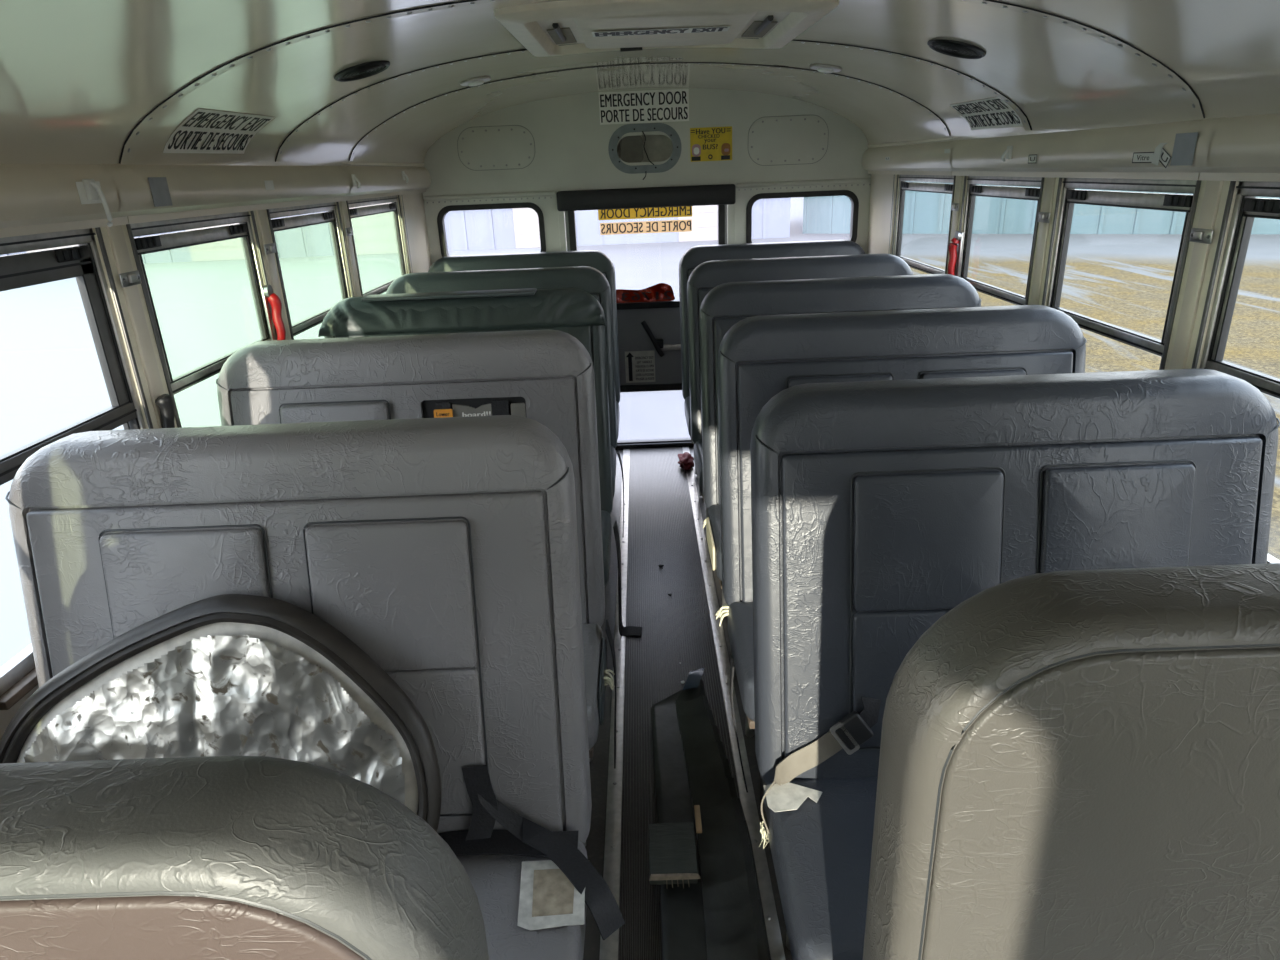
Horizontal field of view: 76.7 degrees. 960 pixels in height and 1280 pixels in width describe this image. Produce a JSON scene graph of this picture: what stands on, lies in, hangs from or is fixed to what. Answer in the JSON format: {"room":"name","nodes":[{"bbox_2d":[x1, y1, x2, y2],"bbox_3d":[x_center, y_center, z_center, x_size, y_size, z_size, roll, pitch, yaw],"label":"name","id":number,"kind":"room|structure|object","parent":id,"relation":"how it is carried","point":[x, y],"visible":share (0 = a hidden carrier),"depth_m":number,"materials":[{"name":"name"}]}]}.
{"room":"school bus interior","nodes":[
{"label":"school bus interior","id":0,"kind":"room"},
{"bbox_2d":[0,193,431,739],"bbox_3d":[-1.164,0.263,1.590,0.063,1.720,6.590,-2,21,1],"label":"wall","id":1,"kind":"structure","parent":0,"point":[414,209],"depth_m":4.19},
{"bbox_2d":[0,228,145,709],"bbox_3d":[-1.148,-0.072,1.563,0.051,0.787,0.616,-2,21,1],"label":"window","id":2,"kind":"structure","parent":1,"relation":"in","point":[18,676],"depth_m":1.65,"materials":[{"name":"metal"}]},
{"bbox_2d":[75,181,101,203],"bbox_3d":[-1.110,-0.581,1.633,0.001,0.042,0.075,-2,21,1],"label":"paper label","id":3,"kind":"object","parent":1,"relation":"attached to","point":[80,187],"visible":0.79,"depth_m":1.61,"materials":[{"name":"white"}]},
{"bbox_2d":[82,179,112,226],"bbox_3d":[-1.098,-0.562,1.643,0.025,0.094,0.038,-2,21,1],"label":"tape","id":4,"kind":"object","parent":1,"relation":"attached to","point":[92,189],"visible":1,"depth_m":1.63,"materials":[{"name":"white plastic"}]},
{"bbox_2d":[119,270,141,287],"bbox_3d":[-1.140,-0.451,1.814,0.012,0.030,0.072,-2,21,1],"label":"clip","id":5,"kind":"object","parent":1,"relation":"attached to","point":[127,279],"visible":1,"depth_m":1.80,"materials":[{"name":"metal"}]},
{"bbox_2d":[92,224,181,428],"bbox_3d":[-1.151,-0.210,1.907,0.030,0.775,0.124,-2,21,1],"label":"trim","id":6,"kind":"structure","parent":1,"relation":"attached to","point":[116,246],"depth_m":1.84,"materials":[{"name":"beige paint"}]},
{"bbox_2d":[148,177,171,206],"bbox_3d":[-1.111,-0.668,1.873,0.001,0.063,0.075,-2,21,1],"label":"tape","id":7,"kind":"object","parent":1,"relation":"attached to","point":[159,188],"visible":1,"depth_m":1.87,"materials":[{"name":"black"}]},
{"bbox_2d":[155,394,174,427],"bbox_3d":[-1.119,-0.125,1.926,0.037,0.161,0.039,-2,21,1],"label":"handle","id":8,"kind":"object","parent":1,"relation":"attached to","point":[165,403],"visible":0.66,"depth_m":1.90,"materials":[{"name":"black plastic"}]},
{"bbox_2d":[130,211,270,426],"bbox_3d":[-1.151,-0.338,2.254,0.051,0.787,0.616,-2,21,1],"label":"window","id":9,"kind":"structure","parent":1,"relation":"in","point":[243,230],"depth_m":2.14,"materials":[{"name":"metal"}]},
{"bbox_2d":[0,162,430,237],"bbox_3d":[-1.139,-0.455,1.288,0.063,0.157,6.540,-2,21,1],"label":"trim","id":10,"kind":"structure","parent":1,"relation":"attached to","point":[34,198],"depth_m":1.95,"materials":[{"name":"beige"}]},
{"bbox_2d":[248,209,293,339],"bbox_3d":[-1.154,-0.476,2.597,0.030,0.775,0.124,-2,21,1],"label":"trim","id":11,"kind":"structure","parent":1,"relation":"attached to","point":[260,220],"depth_m":2.51,"materials":[{"name":"beige paint"}]},
{"bbox_2d":[261,285,285,339],"bbox_3d":[-1.128,-0.500,2.508,0.043,0.208,0.040,-2,21,1],"label":"handle","id":12,"kind":"object","parent":1,"relation":"attached to","point":[272,302],"visible":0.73,"depth_m":2.49,"materials":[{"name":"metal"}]},
{"bbox_2d":[269,202,350,336],"bbox_3d":[-1.154,-0.603,2.945,0.051,0.787,0.616,-2,21,1],"label":"window","id":13,"kind":"structure","parent":1,"relation":"in","point":[279,224],"depth_m":2.90,"materials":[{"name":"metal"}]},
{"bbox_2d":[335,201,362,296],"bbox_3d":[-1.157,-0.741,3.288,0.030,0.775,0.124,-2,21,1],"label":"trim","id":14,"kind":"structure","parent":1,"relation":"attached to","point":[342,208],"depth_m":3.21,"materials":[{"name":"beige paint"}]},
{"bbox_2d":[348,195,407,295],"bbox_3d":[-1.158,-0.889,3.690,0.051,0.787,0.733,-2,21,1],"label":"window","id":15,"kind":"structure","parent":1,"relation":"in","point":[392,207],"depth_m":3.69,"materials":[{"name":"metal"}]},
{"bbox_2d":[397,195,412,273],"bbox_3d":[-1.160,-1.037,4.058,0.030,0.775,0.060,-2,21,1],"label":"trim","id":16,"kind":"structure","parent":1,"relation":"attached to","point":[400,199],"depth_m":3.98,"materials":[{"name":"beige paint"}]},
{"bbox_2d":[349,62,949,160],"bbox_3d":[0.027,-1.446,3.133,2.358,0.301,0.048,-2,21,1],"label":"trim","id":17,"kind":"structure","parent":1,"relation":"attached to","point":[946,131],"depth_m":3.10,"materials":[{"name":"paint"}]},
{"bbox_2d":[275,38,1031,161],"bbox_3d":[0.030,-1.187,2.482,2.358,0.301,0.048,-2,21,1],"label":"trim","id":18,"kind":"structure","parent":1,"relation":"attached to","point":[1026,124],"depth_m":2.46,"materials":[{"name":"paint"}]},
{"bbox_2d":[119,0,1204,163],"bbox_3d":[0.034,-0.883,1.721,2.358,0.301,0.048,-2,21,1],"label":"trim","id":19,"kind":"structure","parent":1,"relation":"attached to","point":[1194,105],"depth_m":1.71,"materials":[{"name":"paint"}]},
{"bbox_2d":[0,0,1279,166],"bbox_3d":[0.037,-0.683,1.222,2.417,0.445,6.570,-2,21,1],"label":"ceiling","id":20,"kind":"structure","parent":0,"point":[77,77],"depth_m":1.88,"materials":[{"name":"paint"}]},
{"bbox_2d":[163,109,274,153],"bbox_3d":[-1.076,-0.896,2.091,0.108,0.097,0.425,-2,21,1],"label":"exit sign","id":21,"kind":"object","parent":20,"relation":"attached to","point":[203,131],"visible":1,"depth_m":2.06,"materials":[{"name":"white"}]},
{"bbox_2d":[334,60,389,81],"bbox_3d":[-0.756,-1.113,2.199,0.153,0.048,0.156,-2,21,1],"label":"ceiling speaker","id":22,"kind":"object","parent":20,"relation":"attached to","point":[364,70],"visible":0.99,"depth_m":2.18,"materials":[{"name":"black plastic"}]},
{"bbox_2d":[339,64,384,79],"bbox_3d":[-0.755,-1.112,2.200,0.128,0.036,0.132,-2,21,1],"label":"grille","id":23,"kind":"object","parent":22,"relation":"attached to","point":[360,71],"depth_m":2.19,"materials":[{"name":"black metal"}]},
{"bbox_2d":[460,76,490,85],"bbox_3d":[-0.596,-1.444,2.930,0.109,0.030,0.100,-2,21,1],"label":"recessed light","id":24,"kind":"object","parent":20,"relation":"in","point":[476,81],"visible":1,"depth_m":2.90,"materials":[{"name":"plastic"}]},
{"bbox_2d":[494,0,838,56],"bbox_3d":[0.057,-1.188,2.131,0.770,0.052,0.770,-2,21,1],"label":"roof hatch","id":25,"kind":"object","parent":20,"relation":"attached to","point":[540,28],"visible":0.99,"depth_m":1.97,"materials":[{"name":"plastic"}]},
{"bbox_2d":[592,26,730,36],"bbox_3d":[0.053,-1.147,2.069,0.350,0.002,0.085,-2,21,1],"label":"label","id":26,"kind":"object","parent":25,"relation":"attached to","point":[721,28],"visible":1,"depth_m":2.06,"materials":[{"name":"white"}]},
{"bbox_2d":[810,64,841,72],"bbox_3d":[0.673,-1.492,2.932,0.109,0.030,0.100,-2,21,1],"label":"recessed light","id":27,"kind":"object","parent":20,"relation":"in","point":[824,68],"visible":1,"depth_m":2.91,"materials":[{"name":"plastic"}]},
{"bbox_2d":[927,39,985,58],"bbox_3d":[0.850,-1.159,2.172,0.152,0.053,0.156,-2,21,1],"label":"ceiling speaker","id":28,"kind":"object","parent":20,"relation":"attached to","point":[953,48],"visible":1,"depth_m":2.16,"materials":[{"name":"black plastic"}]},
{"bbox_2d":[932,43,980,56],"bbox_3d":[0.850,-1.158,2.173,0.127,0.040,0.132,-2,21,1],"label":"grille","id":29,"kind":"object","parent":28,"relation":"attached to","point":[951,49],"depth_m":2.16,"materials":[{"name":"black plastic"}]},
{"bbox_2d":[950,97,1022,129],"bbox_3d":[1.158,-1.230,2.722,0.090,0.092,0.425,-2,21,1],"label":"exit sign","id":30,"kind":"object","parent":20,"relation":"attached to","point":[989,113],"visible":1,"depth_m":2.70,"materials":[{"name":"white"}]},
{"bbox_2d":[423,88,870,263],"bbox_3d":[0.055,-1.101,4.564,2.520,2.040,0.030,-2,21,1],"label":"wall","id":31,"kind":"structure","parent":0,"point":[572,153],"depth_m":4.31,"materials":[{"name":"metal"}]},
{"bbox_2d":[437,202,545,256],"bbox_3d":[-0.813,-1.353,4.461,0.581,0.324,0.050,-2,21,1],"label":"window","id":32,"kind":"structure","parent":31,"relation":"in","point":[441,215],"depth_m":4.39,"materials":[{"name":"black rubber"}]},
{"bbox_2d":[457,125,534,170],"bbox_3d":[-0.762,-1.760,4.288,0.412,0.216,0.007,-2,21,1],"label":"access cover","id":33,"kind":"object","parent":31,"relation":"attached to","point":[504,147],"visible":1,"depth_m":4.29,"materials":[{"name":"metal"}]},
{"bbox_2d":[598,89,688,124],"bbox_3d":[0.021,-1.948,4.221,0.468,0.154,0.001,-2,21,1],"label":"exit sign","id":34,"kind":"object","parent":31,"relation":"attached to","point":[669,105],"visible":1,"depth_m":4.22,"materials":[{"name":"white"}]},
{"bbox_2d":[608,123,681,179],"bbox_3d":[0.027,-1.757,4.335,0.388,0.279,0.107,-2,21,1],"label":"light","id":35,"kind":"object","parent":31,"relation":"attached to","point":[642,148],"visible":1,"depth_m":4.32,"materials":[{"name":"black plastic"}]},
{"bbox_2d":[564,205,726,443],"bbox_3d":[0.056,-0.877,4.623,0.887,1.451,0.097,-2,21,1],"label":"door","id":36,"kind":"structure","parent":31,"relation":"in","point":[642,326],"depth_m":4.65,"materials":[{"name":"paint"}]},
{"bbox_2d":[625,350,654,382],"bbox_3d":[0.001,-0.661,4.720,0.173,0.186,0.002,-2,21,1],"label":"instruction sticker","id":37,"kind":"object","parent":36,"relation":"attached to","point":[639,365],"visible":1,"depth_m":4.72,"materials":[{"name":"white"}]},
{"bbox_2d":[598,206,691,234],"bbox_3d":[0.030,-1.429,4.438,0.514,0.144,0.001,-2,21,1],"label":"sticker","id":38,"kind":"object","parent":36,"relation":"attached to","point":[682,211],"visible":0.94,"depth_m":4.44,"materials":[{"name":"yellow"}]},
{"bbox_2d":[616,283,674,302],"bbox_3d":[0.008,-1.059,4.579,0.379,0.103,0.002,-2,21,1],"label":"cloth","id":39,"kind":"object","parent":36,"relation":"attached to","point":[661,291],"visible":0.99,"depth_m":4.58,"materials":[{"name":"red"}]},
{"bbox_2d":[556,184,735,210],"bbox_3d":[0.033,-1.517,4.345,0.956,0.102,0.079,-2,21,1],"label":"pad","id":40,"kind":"object","parent":31,"relation":"attached to","point":[720,194],"visible":1,"depth_m":4.31,"materials":[{"name":"black plastic"}]},
{"bbox_2d":[423,178,870,251],"bbox_3d":[0.065,-0.889,4.623,2.414,1.480,0.026,-2,21,1],"label":"trim","id":41,"kind":"structure","parent":31,"relation":"attached to","point":[854,182],"depth_m":4.37,"materials":[{"name":"paint"}]},
{"bbox_2d":[615,441,693,449],"bbox_3d":[0.084,-0.214,4.894,0.895,0.034,0.070,-2,21,1],"label":"trim","id":42,"kind":"structure","parent":31,"relation":"attached to","point":[663,444],"depth_m":4.86,"materials":[{"name":"black rubber"}]},
{"bbox_2d":[690,126,731,161],"bbox_3d":[0.378,-1.780,4.287,0.222,0.166,0.002,-2,21,1],"label":"sticker","id":43,"kind":"object","parent":31,"relation":"attached to","point":[706,143],"visible":1,"depth_m":4.29,"materials":[{"name":"yellow"}]},
{"bbox_2d":[748,115,828,165],"bbox_3d":[0.784,-1.797,4.280,0.426,0.241,0.007,-2,21,1],"label":"access cover","id":44,"kind":"object","parent":31,"relation":"attached to","point":[793,139],"visible":1,"depth_m":4.28,"materials":[{"name":"metal"}]},
{"bbox_2d":[746,190,858,242],"bbox_3d":[0.887,-1.415,4.445,0.609,0.321,0.050,-2,21,1],"label":"window","id":45,"kind":"structure","parent":31,"relation":"in","point":[853,198],"depth_m":4.38,"materials":[{"name":"black rubber"}]},
{"bbox_2d":[583,447,791,959],"bbox_3d":[0.106,1.002,1.879,2.540,0.076,6.590,-2,21,1],"label":"floor","id":46,"kind":"structure","parent":0,"point":[595,842],"depth_m":2.31,"materials":[{"name":"metal"}]},
{"bbox_2d":[0,755,488,959],"bbox_3d":[-0.598,0.781,0.761,0.982,1.184,0.123,-2,21,1],"label":"seat","id":47,"kind":"object","parent":46,"relation":"on","point":[233,857],"visible":1,"depth_m":0.53,"materials":[{"name":"leather"}]},
{"bbox_2d":[5,415,591,959],"bbox_3d":[-0.591,0.555,1.363,0.985,1.170,0.661,-2,21,1],"label":"seat","id":48,"kind":"object","parent":46,"relation":"on","point":[445,549],"visible":0.47,"depth_m":1.38,"materials":[{"name":"leather"}]},
{"bbox_2d":[0,594,441,831],"bbox_3d":[-0.713,0.451,1.355,0.754,0.485,0.197,-2,21,1],"label":"panel","id":49,"kind":"object","parent":48,"relation":"on","point":[227,674],"visible":0.44,"depth_m":1.34,"materials":[{"name":"metal"}]},
{"bbox_2d":[457,841,586,959],"bbox_3d":[-0.579,0.795,1.324,0.968,0.129,0.417,-2,21,1],"label":"seat cushion","id":50,"kind":"object","parent":48,"relation":"on","point":[495,879],"depth_m":1.32,"materials":[{"name":"grey leather"}]},
{"bbox_2d":[438,765,624,939],"bbox_3d":[-0.195,0.673,1.434,0.377,0.333,0.140,6,22,20],"label":"belt","id":51,"kind":"object","parent":48,"relation":"on","point":[522,836],"visible":0.95,"depth_m":1.43,"materials":[{"name":"fabric"}]},
{"bbox_2d":[517,860,584,930],"bbox_3d":[-0.148,0.692,1.356,0.119,0.002,0.140,-2,21,1],"label":"paper label","id":52,"kind":"object","parent":48,"relation":"on","point":[548,898],"visible":0.95,"depth_m":1.34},
{"bbox_2d":[216,330,605,845],"bbox_3d":[-0.594,0.280,2.060,0.985,1.185,0.661,-2,21,1],"label":"seat","id":53,"kind":"object","parent":46,"relation":"on","point":[546,377],"visible":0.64,"depth_m":2.07,"materials":[{"name":"leather"}]},
{"bbox_2d":[582,623,602,749],"bbox_3d":[-0.583,0.522,2.023,0.968,0.131,0.417,-2,21,1],"label":"seat cushion","id":54,"kind":"object","parent":53,"relation":"on","point":[592,632],"depth_m":1.97,"materials":[{"name":"grey leather"}]},
{"bbox_2d":[598,638,606,724],"bbox_3d":[-0.093,0.501,2.034,0.010,0.085,0.280,-2,21,1],"label":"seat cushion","id":55,"kind":"object","parent":53,"relation":"attached to","point":[603,664],"visible":1,"depth_m":1.97,"materials":[{"name":"green plastic"}]},
{"bbox_2d":[604,669,614,689],"bbox_3d":[-0.082,0.499,2.025,0.038,0.048,0.067,-2,21,1],"label":"foam","id":56,"kind":"object","parent":53,"relation":"attached to","point":[609,680],"visible":0.82,"depth_m":2.00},
{"bbox_2d":[605,620,616,768],"bbox_3d":[-0.073,0.580,2.183,0.021,0.401,0.110,-2,21,1],"label":"strap","id":57,"kind":"object","parent":53,"relation":"hanging from","point":[607,628],"visible":0.99,"depth_m":2.15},
{"bbox_2d":[318,288,612,589],"bbox_3d":[-0.593,-0.002,2.777,0.996,1.197,0.661,-2,21,1],"label":"seat","id":58,"kind":"object","parent":46,"relation":"on","point":[575,312],"visible":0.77,"depth_m":2.78,"materials":[{"name":"leather"}]},
{"bbox_2d":[601,511,611,585],"bbox_3d":[-0.586,0.246,2.742,0.968,0.131,0.417,-2,21,1],"label":"seat cushion","id":59,"kind":"object","parent":58,"relation":"on","point":[605,515],"depth_m":2.70,"materials":[{"name":"grey leather"}]},
{"bbox_2d":[613,520,641,636],"bbox_3d":[-0.042,0.354,2.875,0.083,0.418,0.097,0,21,6],"label":"strap","id":60,"kind":"object","parent":58,"relation":"hanging from","point":[628,630],"visible":1,"depth_m":2.89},
{"bbox_2d":[386,266,616,496],"bbox_3d":[-0.600,-0.258,3.461,0.985,1.185,0.661,-2,21,1],"label":"seat","id":61,"kind":"object","parent":46,"relation":"on","point":[591,280],"visible":0.13,"depth_m":3.47,"materials":[{"name":"green leather"}]},
{"bbox_2d":[611,446,616,496],"bbox_3d":[-0.589,-0.015,3.423,0.968,0.131,0.417,-2,21,1],"label":"seat cushion","id":62,"kind":"object","parent":61,"relation":"on","point":[613,452],"depth_m":3.40,"materials":[{"name":"leather"}]},
{"bbox_2d":[428,250,619,439],"bbox_3d":[-0.603,-0.527,4.161,0.985,1.185,0.661,-2,21,1],"label":"seat","id":63,"kind":"object","parent":46,"relation":"on","point":[598,260],"visible":0.09,"depth_m":4.17,"materials":[{"name":"grey leather"}]},
{"bbox_2d":[616,401,619,439],"bbox_3d":[-0.592,-0.284,4.123,0.968,0.131,0.417,-2,21,1],"label":"seat cushion","id":64,"kind":"object","parent":63,"relation":"on","point":[617,402],"depth_m":4.09,"materials":[{"name":"leather"}]},
{"bbox_2d":[599,449,629,959],"bbox_3d":[-0.067,0.975,1.845,0.040,0.012,6.526,-2,21,1],"label":"strip","id":65,"kind":"object","parent":46,"relation":"on","point":[609,947],"visible":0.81,"depth_m":2.31,"materials":[{"name":"metal"}]},
{"bbox_2d":[619,447,737,959],"bbox_3d":[0.110,0.971,1.841,0.310,0.010,6.540,-2,21,1],"label":"aisle matting","id":66,"kind":"object","parent":46,"relation":"on","point":[676,628],"visible":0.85,"depth_m":2.85,"materials":[{"name":"rubber"}]},
{"bbox_2d":[678,452,693,470],"bbox_3d":[0.258,-0.104,4.532,0.095,0.078,0.208,-2,21,1],"label":"cloth","id":67,"kind":"object","parent":66,"relation":"on","point":[686,460],"visible":0.99,"depth_m":4.49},
{"bbox_2d":[651,679,770,959],"bbox_3d":[0.152,0.824,2.085,0.236,0.079,1.055,-2,21,1],"label":"mat","id":68,"kind":"object","parent":66,"relation":"on","point":[720,916],"visible":0.93,"depth_m":1.93,"materials":[{"name":"rubber"}]},
{"bbox_2d":[649,822,700,888],"bbox_3d":[0.078,0.873,1.884,0.116,0.039,0.158,-2,21,1],"label":"brush","id":69,"kind":"object","parent":68,"relation":"on","point":[672,850],"visible":1,"depth_m":1.86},
{"bbox_2d":[682,668,704,690],"bbox_3d":[0.171,0.617,2.529,0.047,0.015,0.132,4,22,16],"label":"flap","id":70,"kind":"object","parent":68,"relation":"on","point":[694,677],"visible":1,"depth_m":2.52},
{"bbox_2d":[694,805,701,832],"bbox_3d":[0.141,0.820,1.957,0.014,0.008,0.085,-2,21,1],"label":"chip","id":71,"kind":"object","parent":68,"relation":"on","point":[696,807],"visible":1,"depth_m":1.95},
{"bbox_2d":[682,447,785,959],"bbox_3d":[0.287,0.962,1.841,0.040,0.012,6.526,-2,21,1],"label":"strip","id":72,"kind":"object","parent":46,"relation":"on","point":[748,802],"visible":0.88,"depth_m":2.33,"materials":[{"name":"metal"}]},
{"bbox_2d":[679,240,865,495],"bbox_3d":[0.715,-0.583,4.166,0.985,1.185,0.661,-2,21,1],"label":"seat","id":73,"kind":"object","parent":46,"relation":"on","point":[694,256],"visible":0.18,"depth_m":4.17,"materials":[{"name":"grey leather"}]},
{"bbox_2d":[684,396,690,436],"bbox_3d":[0.721,-0.341,4.129,0.968,0.131,0.417,-2,21,1],"label":"seat cushion","id":74,"kind":"object","parent":73,"relation":"on","point":[687,398],"depth_m":4.12,"materials":[{"name":"leather"}]},
{"bbox_2d":[687,253,913,517],"bbox_3d":[0.718,-0.315,3.466,0.985,1.185,0.661,-2,21,1],"label":"seat","id":75,"kind":"object","parent":46,"relation":"on","point":[707,275],"visible":0.17,"depth_m":3.47,"materials":[{"name":"grey leather"}]},
{"bbox_2d":[694,441,702,493],"bbox_3d":[0.724,-0.072,3.429,0.968,0.131,0.417,-2,21,1],"label":"seat cushion","id":76,"kind":"object","parent":75,"relation":"on","point":[698,460],"depth_m":3.39,"materials":[{"name":"leather"}]},
{"bbox_2d":[699,274,980,661],"bbox_3d":[0.721,-0.051,2.780,0.985,1.185,0.661,-2,21,1],"label":"seat","id":77,"kind":"object","parent":46,"relation":"on","point":[725,305],"visible":0.23,"depth_m":2.79,"materials":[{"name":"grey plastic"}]},
{"bbox_2d":[706,517,714,570],"bbox_3d":[0.237,0.212,2.728,0.010,0.090,0.260,-2,21,1],"label":"tape patch","id":78,"kind":"object","parent":77,"relation":"attached to","point":[710,541],"visible":1,"depth_m":2.67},
{"bbox_2d":[707,505,721,580],"bbox_3d":[0.727,0.192,2.742,0.968,0.131,0.417,-2,21,1],"label":"seat cushion","id":79,"kind":"object","parent":77,"relation":"on","point":[714,513],"depth_m":2.70,"materials":[{"name":"grey leather"}]},
{"bbox_2d":[717,305,1086,814],"bbox_3d":[0.724,0.200,2.126,0.985,1.185,0.661,-2,21,1],"label":"seat","id":80,"kind":"object","parent":46,"relation":"on","point":[761,357],"visible":0.35,"depth_m":2.14,"materials":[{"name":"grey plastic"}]},
{"bbox_2d":[729,658,747,791],"bbox_3d":[0.256,0.638,2.094,0.043,0.370,0.070,-2,21,1],"label":"strap","id":81,"kind":"object","parent":80,"relation":"hanging from","point":[732,663],"visible":1,"depth_m":2.06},
{"bbox_2d":[728,602,754,721],"bbox_3d":[0.730,0.443,2.089,0.968,0.131,0.417,-2,21,1],"label":"seat cushion","id":82,"kind":"object","parent":80,"relation":"on","point":[740,617],"depth_m":2.06,"materials":[{"name":"leather"}]},
{"bbox_2d":[750,369,1279,959],"bbox_3d":[0.727,0.456,1.480,0.985,1.170,0.661,-2,21,1],"label":"seat","id":83,"kind":"object","parent":46,"relation":"on","point":[879,509],"visible":0.52,"depth_m":1.50,"materials":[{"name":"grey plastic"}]},
{"bbox_2d":[763,783,822,811],"bbox_3d":[0.295,0.604,1.544,0.110,0.001,0.077,-2,21,1],"label":"tape patch","id":84,"kind":"object","parent":83,"relation":"on","point":[788,796],"visible":1,"depth_m":1.54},
{"bbox_2d":[759,696,880,848],"bbox_3d":[0.347,0.568,1.578,0.251,0.299,0.054,-8,22,-14],"label":"belt","id":85,"kind":"object","parent":83,"relation":"on","point":[853,730],"visible":0.95,"depth_m":1.56,"materials":[{"name":"beige fabric"}]},
{"bbox_2d":[764,777,877,959],"bbox_3d":[0.733,0.696,1.442,0.968,0.129,0.417,-2,21,1],"label":"seat cushion","id":86,"kind":"object","parent":83,"relation":"on","point":[821,851],"depth_m":1.41,"materials":[{"name":"leather"}]},
{"bbox_2d":[863,563,1279,959],"bbox_3d":[0.745,0.651,0.916,0.978,1.212,0.123,-2,21,1],"label":"barrier","id":87,"kind":"object","parent":46,"relation":"on","point":[1074,764],"visible":1,"depth_m":0.71,"materials":[{"name":"leather"}]},
{"bbox_2d":[867,174,893,253],"bbox_3d":[1.312,0.170,1.565,0.063,1.720,6.590,-2,21,1],"label":"wall","id":88,"kind":"structure","parent":0,"point":[881,190],"depth_m":4.21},
{"bbox_2d":[889,174,899,254],"bbox_3d":[1.260,-1.127,4.034,0.030,0.775,0.060,-2,21,1],"label":"trim","id":89,"kind":"structure","parent":88,"relation":"attached to","point":[896,177],"depth_m":3.95,"materials":[{"name":"beige paint"}]},
{"bbox_2d":[894,175,953,273],"bbox_3d":[1.262,-0.980,3.666,0.051,0.787,0.733,-2,21,1],"label":"window","id":90,"kind":"structure","parent":88,"relation":"in","point":[915,185],"depth_m":3.67,"materials":[{"name":"metal"}]},
{"bbox_2d":[947,231,963,276],"bbox_3d":[1.234,-0.871,3.179,0.043,0.208,0.040,-2,21,1],"label":"handle","id":91,"kind":"object","parent":88,"relation":"attached to","point":[955,248],"visible":0.79,"depth_m":3.16,"materials":[{"name":"metal"}]},
{"bbox_2d":[945,176,967,273],"bbox_3d":[1.264,-0.832,3.264,0.030,0.775,0.124,-2,21,1],"label":"trim","id":92,"kind":"structure","parent":88,"relation":"attached to","point":[959,191],"depth_m":3.16,"materials":[{"name":"beige paint"}]},
{"bbox_2d":[959,176,1041,304],"bbox_3d":[1.265,-0.694,2.921,0.051,0.787,0.616,-2,21,1],"label":"window","id":93,"kind":"structure","parent":88,"relation":"in","point":[973,190],"depth_m":2.88,"materials":[{"name":"metal"}]},
{"bbox_2d":[1025,177,1063,305],"bbox_3d":[1.266,-0.567,2.573,0.030,0.775,0.124,-2,21,1],"label":"trim","id":94,"kind":"structure","parent":88,"relation":"attached to","point":[1051,188],"depth_m":2.50,"materials":[{"name":"beige paint"}]},
{"bbox_2d":[862,113,1279,181],"bbox_3d":[1.227,-0.543,1.264,0.063,0.157,6.540,-2,21,1],"label":"trim","id":95,"kind":"structure","parent":88,"relation":"attached to","point":[1244,148],"depth_m":2.09,"materials":[{"name":"beige"}]},
{"bbox_2d":[1046,178,1196,369],"bbox_3d":[1.268,-0.428,2.230,0.051,0.787,0.616,-2,21,1],"label":"window","id":96,"kind":"structure","parent":88,"relation":"in","point":[1070,196],"depth_m":2.14,"materials":[{"name":"metal"}]},
{"bbox_2d":[1132,152,1153,162],"bbox_3d":[1.195,-0.766,1.921,0.001,0.024,0.085,-2,21,1],"label":"paper label","id":97,"kind":"object","parent":88,"relation":"attached to","point":[1138,157],"visible":1,"depth_m":1.92,"materials":[{"name":"white"}]},
{"bbox_2d":[1151,143,1166,164],"bbox_3d":[1.193,-0.750,1.861,0.006,0.048,0.048,-2,21,1],"label":"tape","id":98,"kind":"object","parent":88,"relation":"attached to","point":[1157,153],"visible":1,"depth_m":1.86,"materials":[{"name":"plastic"}]},
{"bbox_2d":[1170,132,1197,165],"bbox_3d":[1.191,-0.724,1.770,0.001,0.066,0.075,-2,21,1],"label":"tape","id":99,"kind":"object","parent":88,"relation":"attached to","point":[1185,143],"visible":1,"depth_m":1.77,"materials":[{"name":"grey"}]},
{"bbox_2d":[1160,180,1238,369],"bbox_3d":[1.270,-0.301,1.882,0.030,0.775,0.124,-2,21,1],"label":"trim","id":100,"kind":"structure","parent":88,"relation":"attached to","point":[1213,201],"depth_m":1.81,"materials":[{"name":"beige paint"}]},
{"bbox_2d":[1189,228,1213,243],"bbox_3d":[1.239,-0.541,1.790,0.012,0.030,0.072,-2,21,1],"label":"clip","id":101,"kind":"object","parent":88,"relation":"attached to","point":[1198,235],"visible":1,"depth_m":1.78,"materials":[{"name":"metal"}]},
{"bbox_2d":[1199,181,1279,562],"bbox_3d":[1.271,-0.163,1.539,0.051,0.787,0.616,-2,21,1],"label":"window","id":102,"kind":"structure","parent":88,"relation":"in","point":[1247,207],"depth_m":1.71,"materials":[{"name":"metal"}]},
{"label":"outside","id":103,"kind":"structure","parent":0,"visible":0},
{"bbox_2d":[0,197,1279,667],"bbox_3d":[0.148,2.377,0.913,320.000,0.001,320.000,-2,21,1],"label":"snowy ground","id":104,"kind":"structure","parent":103,"point":[52,380],"depth_m":15.60,"materials":[{"name":"snow"}]},
{"bbox_2d":[0,198,790,263],"bbox_3d":[-12.606,-12.904,33.553,37.000,6.100,11.200,-2,21,1],"label":"building","id":105,"kind":"structure","parent":104,"relation":"on","point":[512,228],"depth_m":29.67,"materials":[{"name":"white"}]},
{"bbox_2d":[803,181,1279,234],"bbox_3d":[23.404,-11.364,26.086,35.000,5.800,11.200,10,24,28],"label":"building","id":106,"kind":"structure","parent":104,"relation":"on","point":[924,212],"depth_m":27.63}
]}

